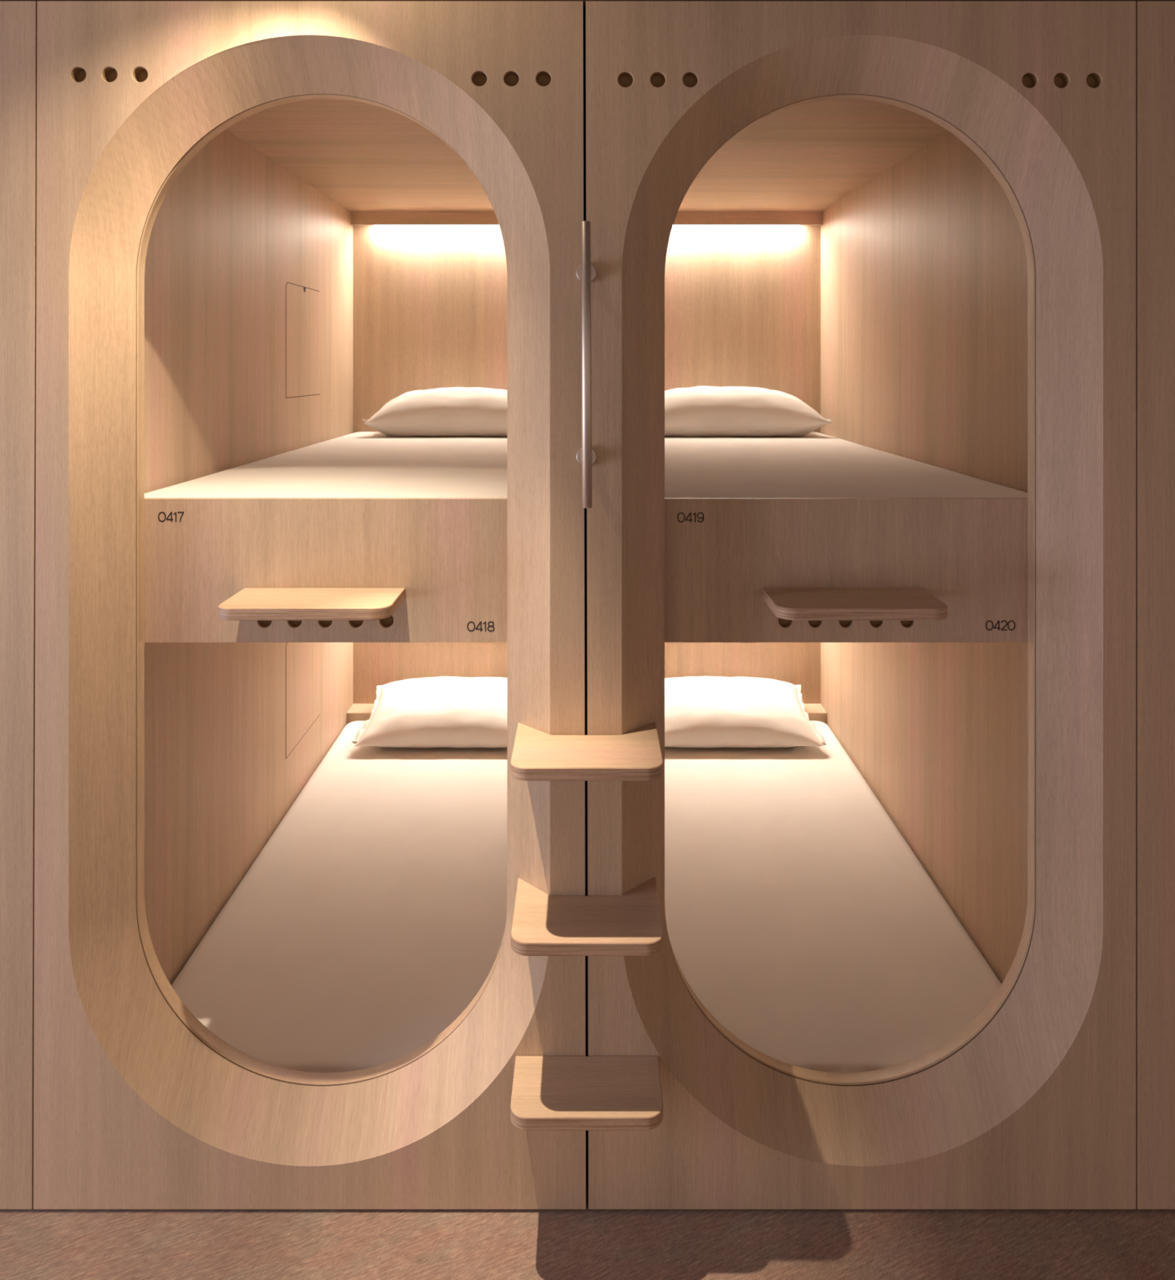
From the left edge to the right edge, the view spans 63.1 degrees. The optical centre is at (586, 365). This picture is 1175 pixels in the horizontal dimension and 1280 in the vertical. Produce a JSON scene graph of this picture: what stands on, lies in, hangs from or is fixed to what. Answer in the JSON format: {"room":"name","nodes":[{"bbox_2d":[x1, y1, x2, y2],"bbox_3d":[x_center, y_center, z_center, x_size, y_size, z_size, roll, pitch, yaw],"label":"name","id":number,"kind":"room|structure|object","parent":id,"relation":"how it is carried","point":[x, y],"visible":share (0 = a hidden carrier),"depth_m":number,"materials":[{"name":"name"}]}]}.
{"room":"dormitory","nodes":[
{"label":"dormitory","id":0,"kind":"room"},
{"bbox_2d":[0,0,37,1208],"bbox_3d":[-2.101,0.436,1.765,2.198,2.196,0.050,0,0,0],"label":"wall","id":1,"kind":"structure","parent":0,"point":[18,19],"depth_m":1.74,"materials":[{"name":"brown wood"}]},
{"bbox_2d":[0,1159,1174,1279],"bbox_3d":[0.000,1.570,1.340,6.800,0.060,5.600,0,0,0],"label":"floor","id":2,"kind":"structure","parent":0,"point":[36,1244],"depth_m":1.68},
{"bbox_2d":[33,0,586,1208],"bbox_3d":[-0.504,0.438,2.864,1.004,2.201,2.248,0,0,0],"label":"pod","id":3,"kind":"object","parent":2,"relation":"on","point":[263,227],"visible":0.91,"depth_m":1.80,"materials":[{"name":"brown wood"}]},
{"bbox_2d":[217,587,404,620],"bbox_3d":[-0.508,0.442,1.778,0.312,0.021,0.159,0,0,0],"label":"shelf","id":4,"kind":"object","parent":3,"relation":"attached to","point":[249,603],"visible":1,"depth_m":1.74,"materials":[{"name":"brown wood"}]},
{"bbox_2d":[144,431,506,497],"bbox_3d":[-0.500,0.330,2.923,0.936,0.121,2.090,0,0,0],"label":"mattress","id":5,"kind":"object","parent":3,"relation":"on","point":[358,464],"visible":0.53,"depth_m":2.44,"materials":[{"name":"white fabric"}]},
{"bbox_2d":[362,386,506,435],"bbox_3d":[-0.496,0.177,3.760,0.692,0.182,0.370,0,0,0],"label":"pillow","id":6,"kind":"object","parent":5,"relation":"on","point":[454,411],"visible":0.68,"depth_m":3.60,"materials":[{"name":"white fabric"}]},
{"bbox_2d":[171,720,506,1072],"bbox_3d":[-0.500,1.470,2.892,0.936,0.103,1.940,0,0,0],"label":"mattress","id":7,"kind":"object","parent":3,"relation":"on","point":[372,915],"visible":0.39,"depth_m":2.46,"materials":[{"name":"white fabric"}]},
{"bbox_2d":[351,675,506,747],"bbox_3d":[-0.506,1.322,3.700,0.703,0.174,0.444,0,0,0],"label":"pillow","id":8,"kind":"object","parent":7,"relation":"on","point":[442,711],"visible":0.68,"depth_m":3.55,"materials":[{"name":"white fabric"}]},
{"bbox_2d":[374,225,498,226],"bbox_3d":[-0.500,-0.578,3.956,0.750,0.003,0.020,0,0,0],"label":"diffuser","id":9,"kind":"object","parent":3,"relation":"attached to","point":[375,225],"depth_m":3.96,"materials":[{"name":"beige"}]},
{"bbox_2d":[585,0,1135,1208],"bbox_3d":[0.498,0.438,2.864,1.000,2.201,2.248,0,0,0],"label":"pod","id":10,"kind":"object","parent":2,"relation":"on","point":[912,224],"visible":0.93,"depth_m":1.80,"materials":[{"name":"brown wood"}]},
{"bbox_2d":[582,4,585,25],"bbox_3d":[0.000,-0.784,1.869,1.980,0.242,0.022,0,0,0],"label":"trim","id":11,"kind":"structure","parent":10,"relation":"attached to","point":[584,6],"depth_m":1.86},
{"bbox_2d":[582,25,588,1159],"bbox_3d":[0.000,0.440,1.874,0.025,2.200,0.032,0,0,0],"label":"trim","id":12,"kind":"structure","parent":10,"relation":"attached to","point":[584,26],"depth_m":1.86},
{"bbox_2d":[576,220,595,508],"bbox_3d":[-0.001,-0.002,1.706,0.036,0.502,0.069,0,0,0],"label":"grab bar","id":13,"kind":"object","parent":10,"relation":"attached to","point":[585,272],"visible":1,"depth_m":1.67,"materials":[{"name":"silver metal"}]},
{"bbox_2d":[510,1056,662,1130],"bbox_3d":[0.000,1.265,1.668,0.259,0.022,0.143,0,0,0],"label":"step","id":14,"kind":"structure","parent":10,"relation":"attached to","point":[549,1093],"depth_m":1.65,"materials":[{"name":"brown wood"}]},
{"bbox_2d":[510,876,662,955],"bbox_3d":[0.000,0.974,1.700,0.259,0.022,0.208,0,0,0],"label":"step","id":15,"kind":"structure","parent":10,"relation":"attached to","point":[629,923],"depth_m":1.65,"materials":[{"name":"brown wood"}]},
{"bbox_2d":[510,721,662,781],"bbox_3d":[0.000,0.682,1.700,0.259,0.022,0.208,0,0,0],"label":"step","id":16,"kind":"structure","parent":10,"relation":"attached to","point":[635,755],"depth_m":1.64,"materials":[{"name":"brown wood"}]},
{"bbox_2d":[672,225,798,226],"bbox_3d":[0.500,-0.578,3.956,0.750,0.003,0.020,0,0,0],"label":"diffuser","id":17,"kind":"object","parent":10,"relation":"attached to","point":[673,225],"depth_m":3.96,"materials":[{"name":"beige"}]},
{"bbox_2d":[664,720,1001,1072],"bbox_3d":[0.500,1.471,2.892,0.936,0.102,1.940,0,0,0],"label":"mattress","id":18,"kind":"object","parent":10,"relation":"on","point":[799,915],"visible":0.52,"depth_m":2.46,"materials":[{"name":"white fabric"}]},
{"bbox_2d":[664,675,826,747],"bbox_3d":[0.516,1.322,3.699,0.713,0.174,0.444,0,0,0],"label":"pillow","id":19,"kind":"object","parent":18,"relation":"on","point":[700,711],"visible":0.69,"depth_m":3.55,"materials":[{"name":"white fabric"}]},
{"bbox_2d":[664,431,1026,497],"bbox_3d":[0.500,0.330,2.923,0.936,0.121,2.090,0,0,0],"label":"mattress","id":20,"kind":"object","parent":10,"relation":"on","point":[813,464],"visible":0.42,"depth_m":2.44,"materials":[{"name":"white fabric"}]},
{"bbox_2d":[664,386,831,435],"bbox_3d":[0.536,0.174,3.760,0.764,0.187,0.370,0,0,0],"label":"pillow","id":21,"kind":"object","parent":20,"relation":"on","point":[697,411],"visible":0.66,"depth_m":3.60,"materials":[{"name":"white fabric"}]},
{"bbox_2d":[761,587,947,620],"bbox_3d":[0.494,0.442,1.778,0.311,0.021,0.159,0,0,0],"label":"shelf","id":22,"kind":"object","parent":10,"relation":"attached to","point":[785,603],"visible":1,"depth_m":1.74,"materials":[{"name":"brown wood"}]},
{"bbox_2d":[1135,0,1174,1208],"bbox_3d":[2.100,0.436,1.765,2.200,2.196,0.050,0,0,0],"label":"wall","id":23,"kind":"structure","parent":0,"point":[1154,20],"depth_m":1.74,"materials":[{"name":"brown wood"}]},
{"bbox_2d":[0,0,1174,4],"bbox_3d":[0.000,-0.786,1.755,6.400,0.238,0.030,0,0,0],"label":"trim","id":24,"kind":"structure","parent":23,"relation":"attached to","point":[584,1],"depth_m":1.75,"materials":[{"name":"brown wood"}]}
]}

